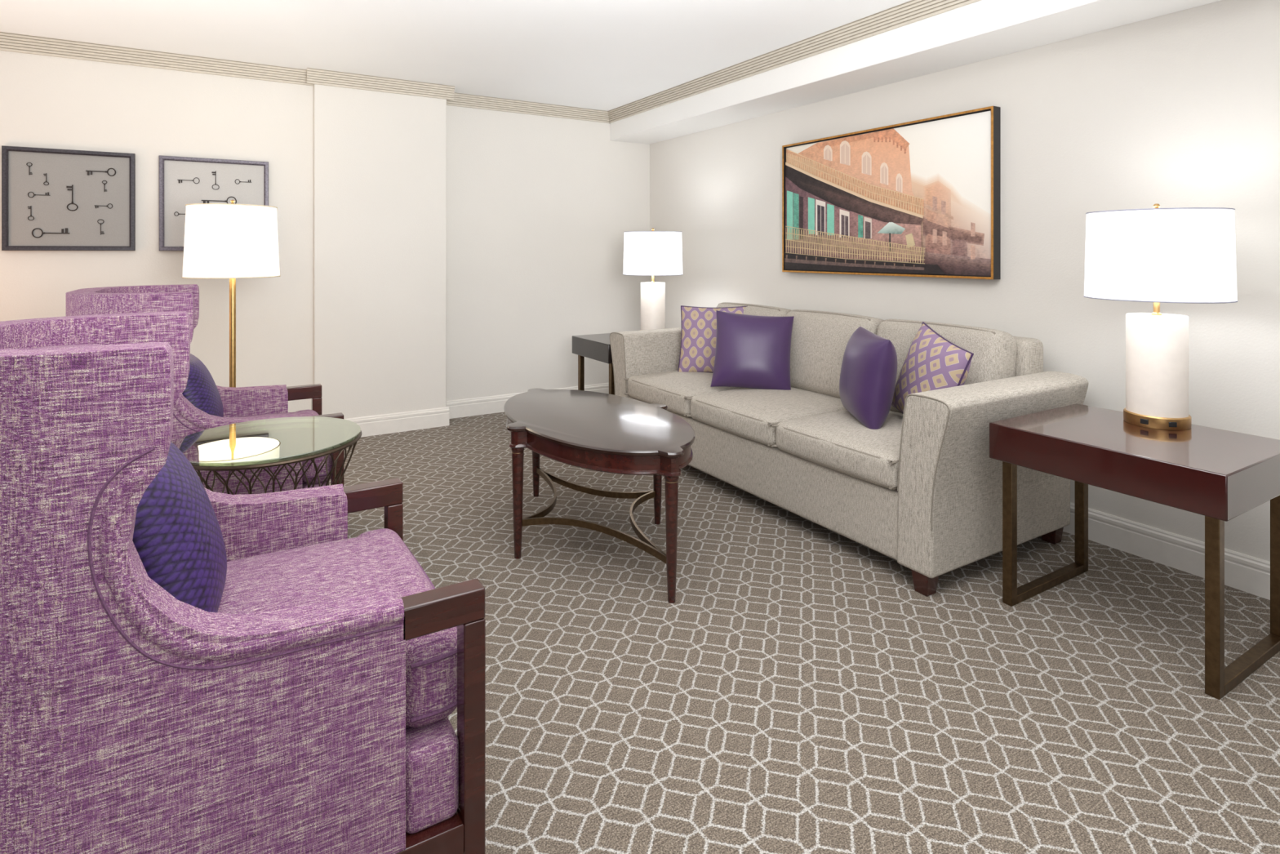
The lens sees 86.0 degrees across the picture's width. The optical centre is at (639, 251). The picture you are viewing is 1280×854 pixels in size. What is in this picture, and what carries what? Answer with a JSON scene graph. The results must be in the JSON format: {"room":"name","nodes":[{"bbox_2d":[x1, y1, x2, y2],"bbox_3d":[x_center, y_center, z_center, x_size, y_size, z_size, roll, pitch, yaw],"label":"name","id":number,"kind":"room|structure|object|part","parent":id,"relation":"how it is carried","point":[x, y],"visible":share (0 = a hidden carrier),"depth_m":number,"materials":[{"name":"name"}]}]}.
{"room":"hotel room","nodes":[
{"label":"hotel room","id":0,"kind":"room"},
{"bbox_2d":[0,50,313,412],"bbox_3d":[-3.771,0.032,3.609,3.705,2.396,0.235,0,0,-31],"label":"wall","id":1,"kind":"structure","parent":0,"point":[46,101],"depth_m":4.10,"materials":[{"name":"paint"}]},
{"bbox_2d":[1,145,135,250],"bbox_3d":[-3.163,-0.285,3.820,0.574,0.559,0.034,0,0,-31],"label":"picture","id":2,"kind":"object","parent":1,"relation":"attached to","point":[53,199],"visible":1,"depth_m":3.81,"materials":[{"name":"grey paper"}]},
{"bbox_2d":[0,31,313,85],"bbox_3d":[-3.697,-1.122,3.487,3.705,0.088,0.050,0,0,-31],"label":"trim","id":3,"kind":"structure","parent":1,"relation":"attached to","point":[9,42],"depth_m":3.99,"materials":[{"name":"beige wood"}]},
{"bbox_2d":[159,155,268,250],"bbox_3d":[-2.579,-0.284,4.175,0.565,0.558,0.034,0,0,-31],"label":"picture","id":4,"kind":"object","parent":1,"relation":"attached to","point":[183,180],"visible":0.56,"depth_m":4.13,"materials":[{"name":"white paper"}]},
{"bbox_2d":[306,67,454,99],"bbox_3d":[-1.720,-1.122,4.620,0.942,0.088,0.050,0,0,-31],"label":"trim","id":5,"kind":"structure","parent":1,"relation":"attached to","point":[313,76],"depth_m":4.60,"materials":[{"name":"beige wood"}]},
{"bbox_2d":[313,84,446,418],"bbox_3d":[-1.809,0.032,4.767,0.852,2.396,0.294,0,0,-31],"label":"wall pillar","id":6,"kind":"structure","parent":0,"point":[380,157],"depth_m":4.63,"materials":[{"name":"paint"}]},
{"bbox_2d":[343,406,448,436],"bbox_3d":[-1.728,1.165,4.635,0.880,0.130,0.016,0,0,-31],"label":"baseboard","id":7,"kind":"structure","parent":6,"relation":"attached to","point":[384,424],"depth_m":4.69,"materials":[{"name":"paint"}]},
{"bbox_2d":[0,0,911,111],"bbox_3d":[-0.632,-1.196,1.113,6.476,0.060,7.760,0,0,-31],"label":"ceiling","id":8,"kind":"structure","parent":0,"point":[599,55],"depth_m":3.67,"materials":[{"name":"paint"}]},
{"bbox_2d":[446,105,649,400],"bbox_3d":[-0.718,0.032,5.544,1.819,2.396,0.100,0,0,-31],"label":"wall","id":9,"kind":"structure","parent":0,"point":[540,209],"depth_m":5.41,"materials":[{"name":"paint"}]},
{"bbox_2d":[446,382,608,418],"bbox_3d":[-0.688,1.165,5.494,1.819,0.130,0.016,0,0,-31],"label":"baseboard","id":10,"kind":"structure","parent":9,"relation":"attached to","point":[459,408],"depth_m":5.19,"materials":[{"name":"paint"}]},
{"bbox_2d":[446,92,609,123],"bbox_3d":[-0.848,-1.122,5.377,1.424,0.088,0.050,0,0,-31],"label":"trim","id":11,"kind":"structure","parent":9,"relation":"attached to","point":[460,100],"depth_m":5.36,"materials":[{"name":"beige wood"}]},
{"bbox_2d":[608,0,980,123],"bbox_3d":[1.716,-1.122,2.483,0.050,0.088,7.660,0,0,-31],"label":"trim","id":12,"kind":"structure","parent":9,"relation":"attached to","point":[911,11],"depth_m":3.81,"materials":[{"name":"beige wood"}]},
{"bbox_2d":[328,412,1279,853],"bbox_3d":[-0.632,1.260,1.113,6.476,0.060,7.760,0,0,-31],"label":"floor","id":13,"kind":"structure","parent":0,"point":[797,692],"depth_m":1.93,"materials":[{"name":"carpet"}]},
{"bbox_2d":[66,284,343,494],"bbox_3d":[-1.665,0.685,2.674,0.850,1.090,0.730,0,0,-31],"label":"armchair","id":14,"kind":"object","parent":13,"relation":"on","point":[240,404],"visible":0.22,"depth_m":2.46,"materials":[{"name":"purple fabric"}]},
{"bbox_2d":[182,353,223,417],"bbox_3d":[-1.712,0.553,2.637,0.189,0.341,0.356,0,0,-24],"label":"throw pillow","id":15,"kind":"object","parent":14,"relation":"on","point":[202,391],"visible":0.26,"depth_m":2.56,"materials":[{"name":"fabric"}]},
{"bbox_2d":[237,409,330,484],"bbox_3d":[-1.569,0.798,2.733,0.608,0.225,0.618,0,0,-31],"label":"seat cushion","id":16,"kind":"object","parent":14,"relation":"on","point":[310,473],"depth_m":2.90,"materials":[{"name":"purple fabric"}]},
{"bbox_3d":[-1.540,0.643,3.143,0.150,0.057,0.048,0,0,-31],"label":"armrest","id":17,"kind":"part","parent":14,"relation":"part of","materials":[{"name":"brown wood"}]},
{"bbox_3d":[-1.493,0.951,3.172,0.040,0.558,0.048,0,0,-31],"label":"leg","id":18,"kind":"part","parent":14,"relation":"part of","materials":[{"name":"brown wood"}]},
{"bbox_3d":[-1.191,0.643,2.569,0.150,0.057,0.048,0,0,-31],"label":"armrest","id":19,"kind":"part","parent":14,"relation":"part of","materials":[{"name":"brown wood"}]},
{"bbox_3d":[-1.144,0.951,2.598,0.040,0.558,0.048,0,0,-31],"label":"leg","id":20,"kind":"part","parent":14,"relation":"part of","materials":[{"name":"brown wood"}]},
{"bbox_2d":[182,200,280,387],"bbox_3d":[-2.092,0.481,3.527,0.437,1.498,0.437,0,0,-31],"label":"floor lamp","id":21,"kind":"object","parent":13,"relation":"on","point":[232,241],"visible":0.81,"depth_m":3.36,"materials":[{"name":"white fabric"}]},
{"bbox_3d":[-2.092,-0.051,3.527,0.430,0.363,0.430,0,0,-31],"label":"lamp shade","id":22,"kind":"part","parent":21,"relation":"part of","materials":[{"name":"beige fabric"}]},
{"bbox_3d":[-2.092,-0.231,3.527,0.407,0.005,0.407,0,0,-31],"label":"shade trim","id":23,"kind":"part","parent":21,"relation":"part of","materials":[{"name":"white fabric"}]},
{"bbox_3d":[-2.092,0.128,3.527,0.437,0.005,0.437,0,0,-31],"label":"shade trim","id":24,"kind":"part","parent":21,"relation":"part of","materials":[{"name":"white fabric"}]},
{"bbox_2d":[0,311,485,853],"bbox_3d":[-0.832,0.685,1.343,0.850,1.090,0.730,0,0,-31],"label":"armchair","id":25,"kind":"object","parent":13,"relation":"on","point":[308,713],"visible":0.98,"depth_m":1.04,"materials":[{"name":"purple fabric"}]},
{"bbox_2d":[132,441,226,612],"bbox_3d":[-0.893,0.540,1.288,0.199,0.385,0.398,0,0,-24],"label":"throw pillow","id":26,"kind":"object","parent":25,"relation":"on","point":[178,540],"visible":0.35,"depth_m":1.19,"materials":[{"name":"fabric"}]},
{"bbox_2d":[217,528,457,727],"bbox_3d":[-0.736,0.798,1.402,0.608,0.225,0.618,0,0,-31],"label":"seat cushion","id":27,"kind":"object","parent":25,"relation":"on","point":[288,567],"depth_m":1.45,"materials":[{"name":"purple fabric"}]},
{"bbox_3d":[-0.707,0.643,1.812,0.150,0.057,0.048,0,0,-31],"label":"armrest","id":28,"kind":"part","parent":25,"relation":"part of","materials":[{"name":"brown wood"}]},
{"bbox_3d":[-0.660,0.951,1.841,0.040,0.558,0.048,0,0,-31],"label":"leg","id":29,"kind":"part","parent":25,"relation":"part of","materials":[{"name":"brown wood"}]},
{"bbox_3d":[-0.573,1.058,1.108,0.572,0.055,0.048,0,0,-31],"label":"rail","id":30,"kind":"part","parent":25,"relation":"part of","materials":[{"name":"brown wood"}]},
{"bbox_3d":[-0.358,0.643,1.238,0.150,0.057,0.048,0,0,-31],"label":"armrest","id":31,"kind":"part","parent":25,"relation":"part of","materials":[{"name":"brown wood"}]},
{"bbox_3d":[-0.311,0.951,1.267,0.040,0.558,0.048,0,0,-31],"label":"leg","id":32,"kind":"part","parent":25,"relation":"part of","materials":[{"name":"brown wood"}]},
{"bbox_2d":[172,416,361,494],"bbox_3d":[-1.143,0.900,2.114,0.532,0.660,0.532,0,0,-31],"label":"table","id":33,"kind":"object","parent":13,"relation":"on","point":[259,444],"visible":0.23,"depth_m":2.06,"materials":[{"name":"clear glass"}]},
{"bbox_3d":[-1.143,0.575,2.114,0.524,0.010,0.524,0,0,-31],"label":"glass","id":34,"kind":"part","parent":33,"relation":"part of","materials":[{"name":"clear glass"}]},
{"bbox_2d":[195,441,357,494],"bbox_3d":[-1.143,0.905,2.114,0.519,0.637,0.515,0,0,-31],"label":"table base","id":35,"kind":"object","parent":33,"relation":"attached to","point":[331,446],"depth_m":2.01,"materials":[{"name":"brown metal"}]},
{"bbox_2d":[572,333,614,395],"bbox_3d":[-0.089,0.915,4.823,0.600,0.630,0.545,0,0,-31],"label":"side table","id":36,"kind":"object","parent":13,"relation":"on","point":[594,346],"visible":0.23,"depth_m":4.69,"materials":[{"name":"brown wood"}]},
{"bbox_3d":[-0.207,0.978,5.018,0.530,0.505,0.034,0,0,-31],"label":"leg frame","id":37,"kind":"part","parent":36,"relation":"part of","materials":[{"name":"brown metal"}]},
{"bbox_3d":[0.029,0.978,4.629,0.530,0.505,0.034,0,0,-31],"label":"leg frame","id":38,"kind":"part","parent":36,"relation":"part of","materials":[{"name":"brown metal"}]},
{"bbox_2d":[622,227,683,330],"bbox_3d":[0.092,0.216,4.901,0.429,0.768,0.429,0,0,34],"label":"table lamp","id":39,"kind":"object","parent":36,"relation":"on","point":[652,253],"visible":0.81,"depth_m":4.75,"materials":[{"name":"white fabric"}]},
{"bbox_3d":[0.092,-0.139,4.901,0.415,0.004,0.415,0,0,34],"label":"shade trim","id":40,"kind":"part","parent":39,"relation":"part of","materials":[{"name":"white fabric"}]},
{"bbox_3d":[0.092,0.012,4.901,0.426,0.304,0.426,0,0,34],"label":"lamp shade","id":41,"kind":"part","parent":39,"relation":"part of","materials":[{"name":"white fabric"}]},
{"bbox_3d":[0.092,0.163,4.901,0.429,0.004,0.429,0,0,34],"label":"shade trim","id":42,"kind":"part","parent":39,"relation":"part of","materials":[{"name":"white fabric"}]},
{"bbox_2d":[503,388,695,603],"bbox_3d":[-0.206,0.963,2.935,0.727,0.535,1.245,0,0,-13],"label":"coffee table","id":43,"kind":"object","parent":13,"relation":"on","point":[601,432],"visible":1,"depth_m":2.73,"materials":[{"name":"brown wood"}]},
{"bbox_3d":[-0.491,1.007,2.762,0.053,0.446,0.053,0,0,-31],"label":"leg","id":44,"kind":"part","parent":43,"relation":"part of","materials":[{"name":"brown wood"}]},
{"bbox_3d":[-0.523,1.007,3.457,0.053,0.446,0.053,0,0,-31],"label":"leg","id":45,"kind":"part","parent":43,"relation":"part of","materials":[{"name":"brown wood"}]},
{"bbox_3d":[0.080,1.007,3.109,0.053,0.446,0.053,0,0,-31],"label":"leg","id":46,"kind":"part","parent":43,"relation":"part of","materials":[{"name":"brown wood"}]},
{"bbox_3d":[0.111,1.007,2.414,0.053,0.446,0.053,0,0,-31],"label":"leg","id":47,"kind":"part","parent":43,"relation":"part of","materials":[{"name":"brown wood"}]},
{"bbox_2d":[609,302,1088,596],"bbox_3d":[0.826,0.780,3.627,0.971,0.899,2.424,0,0,-31],"label":"sofa","id":48,"kind":"object","parent":13,"relation":"on","point":[922,490],"visible":0.79,"depth_m":2.85,"materials":[{"name":"grey fabric"}]},
{"bbox_3d":[0.259,0.834,4.569,0.930,0.643,0.224,0,0,-31],"label":"arm","id":49,"kind":"part","parent":48,"relation":"part of"},
{"bbox_2d":[627,370,742,416],"bbox_3d":[0.357,0.828,4.109,0.664,0.177,0.658,0,0,-31],"label":"seat cushion","id":50,"kind":"object","parent":48,"relation":"on","point":[674,389],"depth_m":3.94,"materials":[{"name":"beige fabric"}]},
{"bbox_2d":[677,305,746,373],"bbox_3d":[0.458,0.550,4.280,0.439,0.423,0.181,0,0,13],"label":"throw pillow","id":51,"kind":"object","parent":48,"relation":"on","point":[699,324],"visible":0.56,"depth_m":4.26,"materials":[{"name":"fabric"}]},
{"bbox_2d":[710,310,794,390],"bbox_3d":[0.625,0.552,3.808,0.470,0.436,0.216,0,0,4],"label":"throw pillow","id":52,"kind":"object","parent":48,"relation":"on","point":[752,351],"visible":0.95,"depth_m":3.75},
{"bbox_2d":[715,302,791,316],"bbox_3d":[0.699,0.562,4.316,0.279,0.463,0.654,0,0,-31],"label":"cushion","id":53,"kind":"object","parent":48,"relation":"on","point":[750,309],"depth_m":4.18,"materials":[{"name":"beige fabric"}]},
{"bbox_2d":[690,386,846,446],"bbox_3d":[0.700,0.828,3.545,0.664,0.177,0.658,0,0,-31],"label":"seat cushion","id":54,"kind":"object","parent":48,"relation":"on","point":[742,416],"depth_m":3.40,"materials":[{"name":"beige fabric"}]},
{"bbox_2d":[785,309,884,398],"bbox_3d":[1.042,0.562,3.753,0.279,0.463,0.654,0,0,-31],"label":"cushion","id":55,"kind":"object","parent":48,"relation":"on","point":[820,340],"depth_m":3.67,"materials":[{"name":"beige fabric"}]},
{"bbox_2d":[776,409,903,489],"bbox_3d":[1.043,0.828,2.981,0.664,0.177,0.658,0,0,-31],"label":"seat cushion","id":56,"kind":"object","parent":48,"relation":"on","point":[833,444],"depth_m":2.82,"materials":[{"name":"beige fabric"}]},
{"bbox_2d":[839,326,897,429],"bbox_3d":[1.012,0.558,3.061,0.209,0.410,0.414,0,0,0],"label":"throw pillow","id":57,"kind":"object","parent":48,"relation":"on","point":[868,369],"visible":0.99,"depth_m":2.90,"materials":[{"name":"purple fabric"}]},
{"bbox_3d":[1.031,1.190,2.482,0.069,0.080,0.069,0,0,-31],"label":"leg","id":58,"kind":"part","parent":48,"relation":"part of","materials":[{"name":"brown wood"}]},
{"bbox_2d":[891,321,973,413],"bbox_3d":[1.236,0.554,2.934,0.191,0.477,0.492,0,0,-6],"label":"throw pillow","id":59,"kind":"object","parent":48,"relation":"on","point":[932,362],"visible":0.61,"depth_m":2.86,"materials":[{"name":"fabric"}]},
{"bbox_2d":[876,319,1017,413],"bbox_3d":[1.385,0.562,3.189,0.279,0.463,0.654,0,0,-31],"label":"cushion","id":60,"kind":"object","parent":48,"relation":"on","point":[994,351],"depth_m":2.96,"materials":[{"name":"beige fabric"}]},
{"bbox_3d":[1.402,0.834,2.690,0.930,0.643,0.224,0,0,-31],"label":"arm","id":61,"kind":"part","parent":48,"relation":"part of"},
{"bbox_3d":[1.176,0.770,3.840,0.150,0.780,2.060,0,0,-31],"label":"backrest","id":62,"kind":"part","parent":48,"relation":"part of","materials":[{"name":"beige fabric"}]},
{"bbox_3d":[1.748,1.190,2.918,0.069,0.080,0.069,0,0,-31],"label":"leg","id":63,"kind":"part","parent":48,"relation":"part of","materials":[{"name":"brown wood"}]},
{"bbox_2d":[989,403,1279,699],"bbox_3d":[1.649,0.915,2.278,0.585,0.630,0.670,0,0,-31],"label":"side table","id":64,"kind":"object","parent":13,"relation":"on","point":[1219,475],"visible":0.99,"depth_m":2.12,"materials":[{"name":"brown wood"}]},
{"bbox_3d":[1.498,0.978,2.526,0.515,0.505,0.034,0,0,-31],"label":"leg frame","id":65,"kind":"part","parent":64,"relation":"part of","materials":[{"name":"brown metal"}]},
{"bbox_2d":[1083,203,1237,430],"bbox_3d":[1.804,0.216,2.398,0.429,0.768,0.429,0,0,34],"label":"table lamp","id":66,"kind":"object","parent":64,"relation":"on","point":[1156,255],"visible":1,"depth_m":2.30,"materials":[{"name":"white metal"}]},
{"bbox_2d":[1140,417,1148,424],"bbox_3d":[1.725,0.581,2.349,0.009,0.017,0.024,0,0,-32],"label":"outlet","id":67,"kind":"object","parent":66,"relation":"attached to","point":[1143,420],"depth_m":2.35,"materials":[{"name":"black plastic"}]},
{"bbox_3d":[1.804,-0.139,2.398,0.415,0.004,0.415,0,0,34],"label":"shade trim","id":68,"kind":"part","parent":66,"relation":"part of","materials":[{"name":"white fabric"}]},
{"bbox_3d":[1.804,0.163,2.398,0.429,0.004,0.429,0,0,34],"label":"shade trim","id":69,"kind":"part","parent":66,"relation":"part of","materials":[{"name":"white fabric"}]},
{"bbox_3d":[1.804,0.012,2.398,0.426,0.304,0.426,0,0,34],"label":"lamp shade","id":70,"kind":"part","parent":66,"relation":"part of","materials":[{"name":"white fabric"}]},
{"bbox_2d":[1168,422,1177,426],"bbox_3d":[1.788,0.581,2.307,0.024,0.017,0.009,0,0,10],"label":"outlet","id":71,"kind":"object","parent":66,"relation":"attached to","point":[1171,424],"depth_m":2.30,"materials":[{"name":"black plastic"}]},
{"bbox_3d":[1.800,0.978,2.030,0.515,0.505,0.034,0,0,-31],"label":"leg frame","id":72,"kind":"part","parent":64,"relation":"part of","materials":[{"name":"brown metal"}]},
{"bbox_2d":[609,0,1222,144],"bbox_3d":[1.906,-1.050,2.598,0.395,0.233,7.660,0,0,-31],"label":"ceiling","id":73,"kind":"structure","parent":0,"point":[980,30],"depth_m":3.39,"materials":[{"name":"paint"}]},
{"bbox_2d":[649,0,1279,561],"bbox_3d":[2.091,0.032,2.770,0.100,2.396,7.760,0,0,-31],"label":"wall","id":74,"kind":"structure","parent":0,"point":[1181,108],"depth_m":2.97,"materials":[{"name":"paint"}]},
{"bbox_2d":[782,106,1000,279],"bbox_3d":[1.324,-0.279,3.878,0.060,0.822,1.433,0,0,-31],"label":"wall picture","id":75,"kind":"object","parent":74,"relation":"attached to","point":[922,197],"visible":1,"depth_m":3.72,"materials":[{"name":"paper"}]},
{"bbox_2d":[1062,502,1270,599],"bbox_3d":[2.068,1.165,2.697,0.016,0.130,7.660,0,0,-31],"label":"baseboard","id":76,"kind":"structure","parent":74,"relation":"attached to","point":[1249,574],"depth_m":2.68,"materials":[{"name":"paint"}]}
]}

